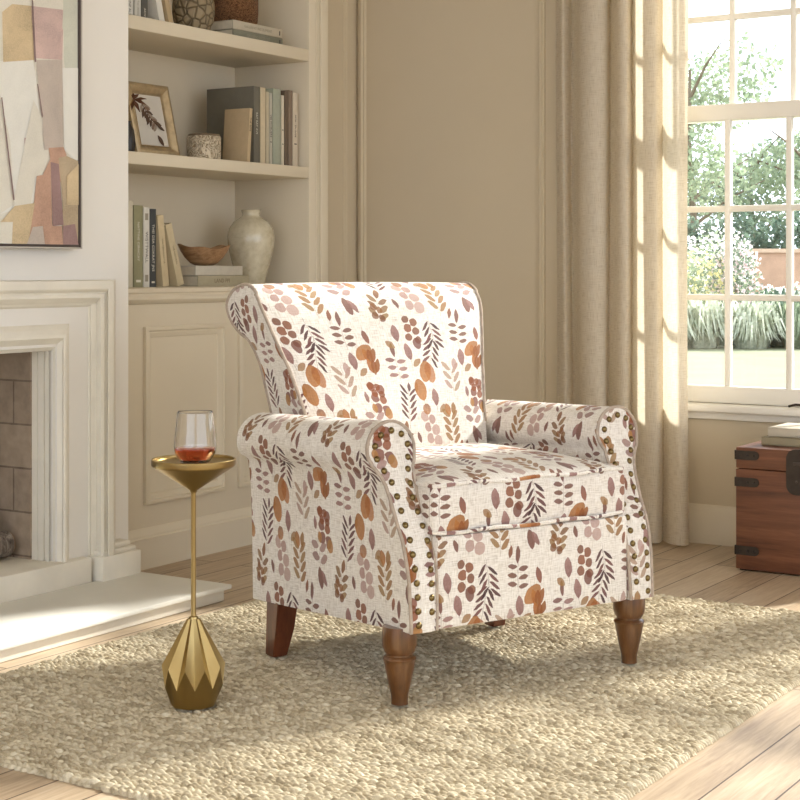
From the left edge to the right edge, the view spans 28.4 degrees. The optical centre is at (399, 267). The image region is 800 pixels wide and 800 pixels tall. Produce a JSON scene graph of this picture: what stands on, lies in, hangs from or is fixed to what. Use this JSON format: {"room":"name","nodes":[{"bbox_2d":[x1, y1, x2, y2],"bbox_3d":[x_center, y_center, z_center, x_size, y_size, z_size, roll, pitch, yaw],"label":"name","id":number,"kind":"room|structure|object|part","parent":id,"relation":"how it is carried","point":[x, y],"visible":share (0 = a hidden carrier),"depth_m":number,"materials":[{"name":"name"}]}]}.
{"room":"living room","nodes":[
{"label":"living room","id":0,"kind":"room"},
{"bbox_2d":[0,0,127,561],"bbox_3d":[-1.747,-0.405,4.220,0.890,2.750,2.008,0,0,33],"label":"wall","id":1,"kind":"structure","parent":0,"point":[103,255],"depth_m":4.70,"materials":[{"name":"white paint"}]},
{"bbox_2d":[0,0,81,248],"bbox_3d":[-1.200,-0.530,4.202,0.050,0.950,0.950,0,0,33],"label":"abstract painting","id":2,"kind":"object","parent":1,"relation":"attached to","point":[41,40],"visible":1,"depth_m":4.46,"materials":[{"name":"multicoloured paint"}]},
{"bbox_2d":[328,0,356,281],"bbox_3d":[-2.499,-0.405,3.193,0.740,2.750,7.860,0,0,33],"label":"wall","id":3,"kind":"structure","parent":0,"point":[335,7],"depth_m":6.26,"materials":[{"name":"beige paint"}]},
{"bbox_2d":[343,0,348,281],"bbox_3d":[-0.261,-0.390,6.220,0.012,2.180,0.206,0,0,33],"label":"trim","id":4,"kind":"structure","parent":3,"relation":"attached to","point":[345,2],"depth_m":6.29,"materials":[{"name":"beige paint"}]},
{"bbox_2d":[0,540,799,799],"bbox_3d":[0.365,1.020,1.490,7.400,0.100,8.100,0,0,33],"label":"floor","id":5,"kind":"structure","parent":0,"point":[759,759],"depth_m":3.50,"materials":[{"name":"brown wood"}]},
{"bbox_2d":[0,280,140,603],"bbox_3d":[-1.678,0.502,4.175,0.855,0.934,1.981,0,0,33],"label":"fireplace surround","id":6,"kind":"object","parent":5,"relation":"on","point":[24,373],"visible":0.87,"depth_m":4.61,"materials":[{"name":"wood"}]},
{"bbox_2d":[0,530,14,557],"bbox_3d":[-1.395,0.806,4.295,0.085,0.089,0.818,0,0,37],"label":"log","id":7,"kind":"object","parent":6,"relation":"in","point":[7,542],"visible":1,"depth_m":4.58,"materials":[{"name":"brown wood"}]},
{"bbox_3d":[-1.372,0.506,3.979,0.049,0.688,1.528,0,0,33],"label":"moulding","id":8,"kind":"part","parent":6,"relation":"part of","materials":[{"name":"stone"}]},
{"bbox_3d":[-1.352,0.443,3.966,0.075,0.815,1.900,0,0,33],"label":"moulding","id":9,"kind":"part","parent":6,"relation":"part of","materials":[{"name":"wood"}]},
{"bbox_2d":[0,572,231,662],"bbox_3d":[-1.182,0.945,3.870,0.369,0.048,1.985,0,0,33],"label":"hearth","id":10,"kind":"object","parent":5,"relation":"on","point":[45,621],"visible":1,"depth_m":4.30,"materials":[{"name":"stone"}]},
{"bbox_2d":[128,0,327,569],"bbox_3d":[-0.765,-0.395,5.531,0.402,2.730,1.252,0,0,33],"label":"bookcase","id":11,"kind":"object","parent":5,"relation":"on","point":[185,352],"visible":0.35,"depth_m":5.51,"materials":[{"name":"beige paint"}]},
{"bbox_2d":[128,201,132,286],"bbox_3d":[-0.941,-0.077,5.139,0.161,0.279,0.034,0,0,33],"label":"book","id":12,"kind":"object","parent":11,"relation":"on","point":[130,203],"visible":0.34,"depth_m":5.10,"materials":[{"name":"paper"}]},
{"bbox_2d":[128,0,132,14],"bbox_3d":[-0.941,-0.931,5.148,0.161,0.240,0.033,0,0,33],"label":"book","id":13,"kind":"object","parent":11,"relation":"on","point":[130,2],"visible":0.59,"depth_m":5.11,"materials":[{"name":"paper"}]},
{"bbox_2d":[128,121,134,150],"bbox_3d":[-0.885,-0.426,5.152,0.044,0.104,0.044,0,0,33],"label":"bud vase","id":14,"kind":"object","parent":11,"relation":"on","point":[131,135],"visible":0.44,"depth_m":5.14,"materials":[{"name":"black ceramic"}]},
{"bbox_2d":[128,93,145,120],"bbox_3d":[-0.859,-0.484,5.173,0.050,0.180,0.057,0,0,10],"label":"dried flower","id":15,"kind":"object","parent":14,"relation":"in","point":[139,100],"visible":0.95,"depth_m":5.17,"materials":[{"name":"brown plant"}]},
{"bbox_2d":[133,0,140,15],"bbox_3d":[-0.920,-0.924,5.181,0.161,0.235,0.030,0,0,33],"label":"book","id":16,"kind":"object","parent":11,"relation":"on","point":[136,3],"visible":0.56,"depth_m":5.13,"materials":[{"name":"paper"}]},
{"bbox_2d":[133,205,142,286],"bbox_3d":[-0.921,-0.070,5.178,0.171,0.266,0.044,0,0,33],"label":"book","id":17,"kind":"object","parent":11,"relation":"on","point":[137,209],"visible":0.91,"depth_m":5.13,"materials":[{"name":"paper"}]},
{"bbox_2d":[141,0,147,17],"bbox_3d":[-0.902,-0.931,5.208,0.161,0.240,0.031,0,0,33],"label":"book","id":18,"kind":"object","parent":11,"relation":"on","point":[144,3],"visible":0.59,"depth_m":5.16,"materials":[{"name":"paper"}]},
{"bbox_2d":[143,207,148,286],"bbox_3d":[-0.896,-0.068,5.208,0.161,0.261,0.029,0,0,33],"label":"book","id":19,"kind":"object","parent":11,"relation":"on","point":[145,209],"visible":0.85,"depth_m":5.16,"materials":[{"name":"paper"}]},
{"bbox_2d":[149,209,155,286],"bbox_3d":[-0.883,-0.066,5.238,0.171,0.257,0.029,0,0,33],"label":"book","id":20,"kind":"object","parent":11,"relation":"on","point":[152,212],"visible":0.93,"depth_m":5.19,"materials":[{"name":"paper"}]},
{"bbox_2d":[128,81,179,155],"bbox_3d":[-0.847,-0.500,5.360,0.087,0.252,0.217,0,0,33],"label":"photo frame","id":21,"kind":"object","parent":11,"relation":"on","point":[154,128],"visible":0.91,"depth_m":5.37,"materials":[{"name":"wood"}]},
{"bbox_2d":[148,0,164,20],"bbox_3d":[-0.860,-0.880,5.264,0.151,0.137,0.061,0,0,33],"label":"book","id":22,"kind":"object","parent":11,"relation":"on","point":[155,9],"visible":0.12,"depth_m":5.23,"materials":[{"name":"paper"}]},
{"bbox_2d":[156,215,168,286],"bbox_3d":[-0.847,-0.057,5.274,0.151,0.238,0.060,0,0,33],"label":"book","id":23,"kind":"object","parent":11,"relation":"on","point":[162,279],"visible":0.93,"depth_m":5.23,"materials":[{"name":"paper"}]},
{"bbox_2d":[161,0,172,22],"bbox_3d":[-0.836,-0.874,5.302,0.151,0.123,0.058,0,0,33],"label":"book","id":24,"kind":"object","parent":11,"relation":"on","point":[165,3],"visible":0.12,"depth_m":5.26,"materials":[{"name":"paper"}]},
{"bbox_2d":[164,223,183,286],"bbox_3d":[-0.811,-0.044,5.321,0.141,0.213,0.093,0,0,33],"label":"book","id":25,"kind":"object","parent":11,"relation":"on","point":[174,269],"visible":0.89,"depth_m":5.28,"materials":[{"name":"paper"}]},
{"bbox_3d":[-0.922,-0.845,5.630,0.030,1.830,1.248,0,0,33],"label":"panel","id":26,"kind":"part","parent":11,"relation":"part of","materials":[{"name":"beige paint"}]},
{"bbox_3d":[-0.713,0.478,5.268,0.015,0.574,0.409,0,0,33],"label":"panel moulding","id":27,"kind":"part","parent":11,"relation":"part of","materials":[{"name":"beige paint"}]},
{"bbox_2d":[172,0,214,29],"bbox_3d":[-0.717,-0.924,5.487,0.148,0.225,0.148,0,0,33],"label":"vase","id":28,"kind":"object","parent":11,"relation":"on","point":[193,13],"visible":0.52,"depth_m":5.43,"materials":[{"name":"beige ceramic"}]},
{"bbox_3d":[-0.792,0.541,5.481,0.350,0.857,1.138,0,0,33],"label":"panel","id":29,"kind":"part","parent":11,"relation":"part of","materials":[{"name":"beige paint"}]},
{"bbox_2d":[187,133,220,158],"bbox_3d":[-0.684,-0.420,5.511,0.119,0.092,0.119,0,0,33],"label":"canister","id":30,"kind":"object","parent":11,"relation":"on","point":[203,145],"visible":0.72,"depth_m":5.46,"materials":[{"name":"beige stone"}]},
{"bbox_3d":[-0.684,-0.463,5.511,0.111,0.008,0.111,0,0,33],"label":"lid","id":31,"kind":"part","parent":30,"relation":"part of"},
{"bbox_2d":[180,275,248,285],"bbox_3d":[-0.676,0.044,5.549,0.151,0.036,0.280,0,0,33],"label":"book","id":32,"kind":"object","parent":11,"relation":"on","point":[192,280],"visible":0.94,"depth_m":5.48,"materials":[{"name":"paper"}]},
{"bbox_2d":[180,266,242,274],"bbox_3d":[-0.686,0.009,5.532,0.141,0.033,0.256,0,0,33],"label":"book","id":33,"kind":"object","parent":32,"relation":"on","point":[186,270],"visible":0.8,"depth_m":5.46,"materials":[{"name":"paper"}]},
{"bbox_2d":[177,244,229,265],"bbox_3d":[-0.684,-0.047,5.532,0.180,0.077,0.171,0,0,33],"label":"wooden bowl","id":34,"kind":"object","parent":33,"relation":"on","point":[199,256],"visible":1,"depth_m":5.48,"materials":[{"name":"brown wood"}]},
{"bbox_3d":[-0.787,-0.353,5.489,0.350,0.041,1.116,0,0,33],"label":"shelf","id":35,"kind":"part","parent":11,"relation":"part of","materials":[{"name":"beige paint"}]},
{"bbox_3d":[-0.787,-0.788,5.489,0.350,0.045,1.116,0,0,33],"label":"shelf","id":36,"kind":"part","parent":11,"relation":"part of","materials":[{"name":"beige paint"}]},
{"bbox_2d":[207,86,259,162],"bbox_3d":[-0.603,-0.512,5.709,0.216,0.275,0.036,0,0,33],"label":"book","id":37,"kind":"object","parent":11,"relation":"on","point":[220,100],"visible":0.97,"depth_m":5.68,"materials":[{"name":"paper"}]},
{"bbox_2d":[223,108,252,161],"bbox_3d":[-0.577,-0.470,5.612,0.113,0.191,0.032,0,0,33],"label":"book","id":38,"kind":"object","parent":11,"relation":"on","point":[237,122],"visible":0.94,"depth_m":5.60,"materials":[{"name":"paper"}]},
{"bbox_3d":[-0.430,0.478,5.706,0.015,0.574,0.479,0,0,33],"label":"panel moulding","id":39,"kind":"part","parent":11,"relation":"part of","materials":[{"name":"beige paint"}]},
{"bbox_2d":[214,29,282,43],"bbox_3d":[-0.580,-0.827,5.717,0.171,0.030,0.288,0,0,33],"label":"book","id":40,"kind":"object","parent":11,"relation":"on","point":[237,32],"visible":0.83,"depth_m":5.64,"materials":[{"name":"paper"}]},
{"bbox_2d":[211,19,281,37],"bbox_3d":[-0.580,-0.858,5.716,0.171,0.031,0.288,0,0,33],"label":"book","id":41,"kind":"object","parent":40,"relation":"on","point":[225,24],"visible":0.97,"depth_m":5.61,"materials":[{"name":"paper"}]},
{"bbox_2d":[214,0,257,23],"bbox_3d":[-0.596,-0.957,5.711,0.168,0.165,0.168,0,0,33],"label":"woven basket","id":42,"kind":"object","parent":41,"relation":"on","point":[240,10],"visible":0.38,"depth_m":5.64,"materials":[{"name":"wicker"}]},
{"bbox_2d":[227,210,274,283],"bbox_3d":[-0.547,-0.075,5.797,0.173,0.276,0.173,0,0,33],"label":"vase","id":43,"kind":"object","parent":11,"relation":"on","point":[250,238],"visible":0.88,"depth_m":5.74,"materials":[{"name":"beige ceramic"}]},
{"bbox_2d":[260,87,264,162],"bbox_3d":[-0.556,-0.512,5.718,0.151,0.275,0.030,0,0,33],"label":"book","id":44,"kind":"object","parent":11,"relation":"on","point":[262,89],"visible":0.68,"depth_m":5.67,"materials":[{"name":"paper"}]},
{"bbox_2d":[265,92,268,163],"bbox_3d":[-0.541,-0.505,5.744,0.151,0.261,0.016,0,0,33],"label":"book","id":45,"kind":"object","parent":11,"relation":"on","point":[266,93],"visible":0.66,"depth_m":5.70,"materials":[{"name":"paper"}]},
{"bbox_2d":[269,93,271,163],"bbox_3d":[-0.530,-0.504,5.761,0.151,0.260,0.017,0,0,33],"label":"book","id":46,"kind":"object","parent":11,"relation":"on","point":[270,94],"visible":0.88,"depth_m":5.72,"materials":[{"name":"paper"}]},
{"bbox_2d":[265,88,280,164],"bbox_3d":[-0.511,-0.513,5.786,0.151,0.277,0.046,0,0,33],"label":"book","id":47,"kind":"object","parent":11,"relation":"on","point":[276,93],"visible":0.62,"depth_m":5.74,"materials":[{"name":"paper"}]},
{"bbox_3d":[-0.463,-0.395,6.010,0.370,2.730,0.112,0,0,33],"label":"panel","id":48,"kind":"part","parent":11,"relation":"part of","materials":[{"name":"beige paint"}]},
{"bbox_2d":[281,95,283,164],"bbox_3d":[-0.492,-0.503,5.820,0.151,0.257,0.018,0,0,33],"label":"book","id":49,"kind":"object","parent":11,"relation":"on","point":[282,96],"visible":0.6,"depth_m":5.78,"materials":[{"name":"paper"}]},
{"bbox_2d":[281,91,287,164],"bbox_3d":[-0.481,-0.512,5.849,0.151,0.276,0.020,0,0,33],"label":"book","id":50,"kind":"object","parent":11,"relation":"on","point":[284,93],"visible":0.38,"depth_m":5.80,"materials":[{"name":"paper"}]},
{"bbox_2d":[282,90,291,165],"bbox_3d":[-0.467,-0.515,5.867,0.151,0.281,0.025,0,0,33],"label":"book","id":51,"kind":"object","parent":11,"relation":"on","point":[289,91],"visible":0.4,"depth_m":5.82,"materials":[{"name":"paper"}]},
{"bbox_2d":[292,93,297,165],"bbox_3d":[-0.450,-0.511,5.885,0.151,0.273,0.029,0,0,33],"label":"book","id":52,"kind":"object","parent":11,"relation":"on","point":[294,95],"visible":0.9,"depth_m":5.84,"materials":[{"name":"paper"}]},
{"bbox_3d":[-0.292,-0.395,5.927,0.011,2.730,0.067,0,0,33],"label":"stile moulding","id":53,"kind":"part","parent":11,"relation":"part of","materials":[{"name":"beige paint"}]},
{"bbox_2d":[0,594,799,799],"bbox_3d":[0.059,0.963,3.820,1.625,0.018,2.168,0,0,33],"label":"rug","id":54,"kind":"object","parent":5,"relation":"on","point":[544,706],"visible":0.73,"depth_m":3.44,"materials":[{"name":"fabric"}]},
{"bbox_2d":[151,454,235,709],"bbox_3d":[-0.452,0.685,3.455,0.184,0.536,0.185,0,0,33],"label":"table","id":55,"kind":"object","parent":54,"relation":"on","point":[193,668],"visible":0.9,"depth_m":3.42,"materials":[{"name":"gold metal"}]},
{"bbox_2d":[151,454,235,492],"bbox_3d":[-0.452,0.454,3.455,0.185,0.075,0.185,0,0,33],"label":"tabletop","id":56,"kind":"object","parent":55,"relation":"on","point":[192,477],"depth_m":3.40,"materials":[{"name":"gold metal"}]},
{"bbox_2d":[174,410,215,463],"bbox_3d":[-0.448,0.368,3.450,0.093,0.111,0.093,0,0,33],"label":"wine glass","id":57,"kind":"object","parent":55,"relation":"on","point":[194,438],"visible":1,"depth_m":3.41,"materials":[{"name":"clear glass"}]},
{"bbox_2d":[225,281,653,705],"bbox_3d":[0.078,0.495,3.942,0.851,0.916,0.868,0,0,-34],"label":"armchair","id":58,"kind":"object","parent":54,"relation":"on","point":[388,492],"visible":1,"depth_m":3.73,"materials":[{"name":"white fabric"}]},
{"bbox_3d":[-0.326,0.437,3.987,0.081,0.791,0.336,0,0,-34],"label":"panel","id":59,"kind":"part","parent":58,"relation":"part of","materials":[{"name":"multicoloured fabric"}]},
{"bbox_3d":[-0.291,0.881,3.881,0.058,0.144,0.070,0,0,-34],"label":"leg","id":60,"kind":"part","parent":58,"relation":"part of","materials":[{"name":"brown wood"}]},
{"bbox_3d":[-0.157,0.580,3.669,0.157,0.480,0.651,0,0,-34],"label":"arm","id":61,"kind":"part","parent":58,"relation":"part of","materials":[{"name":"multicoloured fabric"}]},
{"bbox_3d":[-0.073,0.435,4.154,0.686,0.795,0.339,0,0,-34],"label":"backrest","id":62,"kind":"part","parent":58,"relation":"part of","materials":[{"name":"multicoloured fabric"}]},
{"bbox_3d":[-0.001,0.868,3.457,0.078,0.171,0.078,0,0,-34],"label":"leg","id":63,"kind":"part","parent":58,"relation":"part of","materials":[{"name":"brown wood"}]},
{"bbox_3d":[0.009,0.563,3.449,0.125,0.448,0.117,0,0,-34],"label":"arm panel","id":64,"kind":"part","parent":58,"relation":"part of","materials":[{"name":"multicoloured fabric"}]},
{"bbox_3d":[0.253,0.881,4.200,0.061,0.144,0.070,0,0,-34],"label":"leg","id":65,"kind":"part","parent":58,"relation":"part of","materials":[{"name":"brown wood"}]},
{"bbox_2d":[414,443,624,531],"bbox_3d":[0.155,0.512,3.821,0.562,0.142,0.562,0,0,-34],"label":"seat cushion","id":66,"kind":"object","parent":58,"relation":"on","point":[459,487],"depth_m":3.61,"materials":[{"name":"multicoloured fabric"}]},
{"bbox_3d":[0.133,0.704,3.859,0.554,0.237,0.648,0,0,-34],"label":"seat","id":67,"kind":"part","parent":58,"relation":"part of","materials":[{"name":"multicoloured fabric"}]},
{"bbox_3d":[0.421,0.580,4.054,0.157,0.480,0.651,0,0,-34],"label":"arm","id":68,"kind":"part","parent":58,"relation":"part of","materials":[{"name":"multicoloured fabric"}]},
{"bbox_3d":[0.560,0.563,3.817,0.125,0.448,0.117,0,0,-34],"label":"arm panel","id":69,"kind":"part","parent":58,"relation":"part of","materials":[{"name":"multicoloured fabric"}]},
{"bbox_3d":[0.554,0.868,3.819,0.078,0.171,0.078,0,0,-34],"label":"leg","id":70,"kind":"part","parent":58,"relation":"part of","materials":[{"name":"brown wood"}]},
{"bbox_2d":[735,440,799,574],"bbox_3d":[1.380,0.770,5.081,0.506,0.400,0.363,0,0,33],"label":"trunk","id":71,"kind":"object","parent":5,"relation":"on","point":[767,479],"visible":0.99,"depth_m":5.01,"materials":[{"name":"brown wood"}]},
{"bbox_3d":[1.383,0.608,5.085,0.500,0.068,0.352,0,0,33],"label":"lid","id":72,"kind":"part","parent":71,"relation":"part of","materials":[{"name":"brown wood"}]},
{"bbox_2d":[761,435,799,446],"bbox_3d":[1.338,0.560,5.128,0.270,0.027,0.200,0,0,33],"label":"book","id":73,"kind":"object","parent":71,"relation":"on","point":[766,440],"visible":0.8,"depth_m":5.08,"materials":[{"name":"paper"}]},
{"bbox_2d":[768,423,799,437],"bbox_3d":[1.349,0.531,5.133,0.250,0.029,0.190,0,0,33],"label":"book","id":74,"kind":"object","parent":73,"relation":"on","point":[790,430],"visible":1,"depth_m":5.10,"materials":[{"name":"paper"}]},
{"bbox_3d":[1.284,0.642,4.938,0.156,0.144,0.006,0,0,33],"label":"lock plate","id":75,"kind":"part","parent":71,"relation":"part of","materials":[{"name":"metal"}]},
{"bbox_2d":[357,0,783,506],"bbox_3d":[2.483,-0.405,4.776,7.400,2.750,0.200,0,0,33],"label":"wall","id":76,"kind":"structure","parent":0,"point":[451,85],"depth_m":6.08,"materials":[{"name":"beige paint"}]},
{"bbox_2d":[358,0,544,401],"bbox_3d":[0.185,-0.390,6.129,0.844,2.180,0.016,0,0,33],"label":"trim","id":77,"kind":"structure","parent":76,"relation":"attached to","point":[361,3],"depth_m":5.91,"materials":[{"name":"beige paint"}]},
{"bbox_2d":[689,503,735,546],"bbox_3d":[2.427,0.900,4.684,6.195,0.137,0.016,0,0,33],"label":"baseboard","id":78,"kind":"structure","parent":76,"relation":"attached to","point":[708,524],"depth_m":5.54,"materials":[{"name":"beige paint"}]},
{"bbox_2d":[687,0,799,422],"bbox_3d":[1.548,-0.560,5.352,1.512,2.180,0.265,0,0,33],"label":"window","id":79,"kind":"structure","parent":76,"relation":"in","point":[717,402],"depth_m":5.51,"materials":[{"name":"white paint"}]},
{"bbox_3d":[1.507,0.503,5.289,1.512,0.053,0.115,0,0,33],"label":"sill","id":80,"kind":"part","parent":79,"relation":"part of","materials":[{"name":"white paint"}]},
{"bbox_3d":[1.555,-1.050,5.363,1.352,1.059,0.036,0,0,33],"label":"sash","id":81,"kind":"part","parent":79,"relation":"part of","materials":[{"name":"white paint"}]},
{"bbox_3d":[2.081,-1.615,4.844,3.750,0.023,0.122,0,0,33],"label":"curtain rod","id":82,"kind":"object","parent":76,"relation":"attached to","visible":0},
{"bbox_2d":[556,0,688,545],"bbox_3d":[0.769,-0.316,5.624,0.562,2.548,0.117,0,0,39],"label":"curtain","id":83,"kind":"object","parent":82,"relation":"hanging from","point":[622,65],"visible":0.82,"depth_m":5.57,"materials":[{"name":"fabric"}]},
{"label":"outside","id":84,"kind":"structure","parent":0,"visible":0},
{"bbox_2d":[687,287,799,388],"bbox_3d":[17.453,1.140,45.542,100.000,0.100,84.530,0,0,33],"label":"lawn","id":85,"kind":"structure","parent":84,"point":[764,367],"depth_m":17.31,"materials":[{"name":"green plant"}]},
{"bbox_2d":[687,236,710,300],"bbox_3d":[4.423,0.253,26.007,1.545,1.668,1.549,0,0,33],"label":"shrub","id":86,"kind":"object","parent":85,"relation":"on","point":[688,237],"visible":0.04,"depth_m":25.78,"materials":[{"name":"green plant"}]},
{"bbox_2d":[687,290,715,343],"bbox_3d":[3.683,0.694,21.403,1.239,0.805,1.204,0,0,-21],"label":"grassy plant","id":87,"kind":"object","parent":85,"relation":"on","point":[689,328],"visible":0.06,"depth_m":21.14,"materials":[{"name":"green plant"}]},
{"bbox_2d":[688,50,728,205],"bbox_3d":[6.347,-2.358,42.105,4.854,6.899,5.209,0,0,33],"label":"tree","id":88,"kind":"object","parent":85,"relation":"on","point":[696,59],"visible":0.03,"depth_m":41.73,"materials":[{"name":"green plant"}]},
{"bbox_2d":[687,292,734,347],"bbox_3d":[4.103,0.707,21.602,1.185,0.778,1.245,0,0,33],"label":"grassy plant","id":89,"kind":"object","parent":85,"relation":"on","point":[712,310],"visible":0.65,"depth_m":21.31,"materials":[{"name":"green plant"}]},
{"bbox_2d":[687,247,735,304],"bbox_3d":[4.654,0.376,24.988,1.337,1.422,1.338,0,0,33],"label":"shrub","id":90,"kind":"object","parent":85,"relation":"on","point":[691,256],"visible":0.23,"depth_m":24.73,"materials":[{"name":"green plant"}]},
{"bbox_2d":[687,223,760,302],"bbox_3d":[5.304,0.167,26.496,1.499,1.839,1.583,0,0,33],"label":"shrub","id":91,"kind":"object","parent":85,"relation":"on","point":[716,238],"visible":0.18,"depth_m":26.40,"materials":[{"name":"green plant"}]},
{"bbox_2d":[717,300,739,344],"bbox_3d":[4.629,0.765,22.390,0.972,0.662,0.950,0,0,33],"label":"grassy plant","id":92,"kind":"object","parent":85,"relation":"on","point":[720,341],"visible":0.02,"depth_m":22.25,"materials":[{"name":"green plant"}]},
{"bbox_2d":[687,31,784,275],"bbox_3d":[6.616,-2.148,36.075,4.237,6.481,4.374,0,0,33],"label":"tree","id":93,"kind":"object","parent":85,"relation":"on","point":[694,184],"visible":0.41,"depth_m":35.66,"materials":[{"name":"green plant"}]},
{"bbox_2d":[707,235,764,304],"bbox_3d":[5.309,0.285,24.998,0.922,1.628,0.894,0,0,33],"label":"shrub","id":94,"kind":"object","parent":85,"relation":"on","point":[737,267],"visible":0.43,"depth_m":24.88,"materials":[{"name":"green plant"}]},
{"bbox_2d":[687,211,799,293],"bbox_3d":[7.504,-0.127,31.988,6.694,2.391,1.318,0,0,0],"label":"hedge","id":95,"kind":"object","parent":85,"relation":"on","point":[760,239],"visible":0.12,"depth_m":31.84,"materials":[{"name":"green plant"}]},
{"bbox_2d":[687,133,799,246],"bbox_3d":[8.887,-1.235,40.062,3.667,4.658,3.837,0,0,33],"label":"tree","id":96,"kind":"object","parent":85,"relation":"on","point":[756,218],"visible":0.22,"depth_m":39.59,"materials":[{"name":"green plant"}]},
{"bbox_2d":[714,301,785,348],"bbox_3d":[4.772,0.747,21.484,1.294,0.698,1.302,0,0,33],"label":"grassy plant","id":97,"kind":"object","parent":85,"relation":"on","point":[752,323],"visible":0.9,"depth_m":21.22,"materials":[{"name":"green plant"}]},
{"bbox_2d":[718,128,799,216],"bbox_3d":[9.874,-1.478,38.094,4.050,5.142,4.131,0,0,33],"label":"tree","id":98,"kind":"object","parent":85,"relation":"on","point":[767,167],"visible":0.74,"depth_m":37.87,"materials":[{"name":"green plant"}]},
{"bbox_2d":[751,284,785,302],"bbox_3d":[6.037,0.688,25.498,0.840,0.860,0.861,0,0,33],"label":"shrub","id":99,"kind":"object","parent":85,"relation":"on","point":[768,285],"visible":0.08,"depth_m":25.45,"materials":[{"name":"green plant"}]},
{"bbox_2d":[748,249,799,294],"bbox_3d":[7.630,0.371,28.200,2.826,1.430,0.280,0,0,0],"label":"wall","id":100,"kind":"structure","parent":85,"relation":"on","point":[772,267],"depth_m":28.10,"materials":[{"name":"paint"}]},
{"bbox_2d":[755,288,799,346],"bbox_3d":[5.266,0.686,21.975,1.200,0.820,1.201,0,0,33],"label":"grassy plant","id":101,"kind":"object","parent":85,"relation":"on","point":[774,343],"visible":0.15,"depth_m":21.84,"materials":[{"name":"green plant"}]},
{"bbox_2d":[771,294,799,347],"bbox_3d":[5.460,0.722,21.603,1.258,0.749,1.184,0,0,33],"label":"grassy plant","id":102,"kind":"object","parent":85,"relation":"on","point":[796,305],"visible":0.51,"depth_m":21.37,"materials":[{"name":"green plant"}]},
{"bbox_2d":[785,282,799,293],"bbox_3d":[6.506,0.655,25.493,0.848,0.881,0.845,0,0,33],"label":"shrub","id":103,"kind":"object","parent":85,"relation":"on","point":[798,287],"visible":0.02,"depth_m":25.41,"materials":[{"name":"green plant"}]}
]}

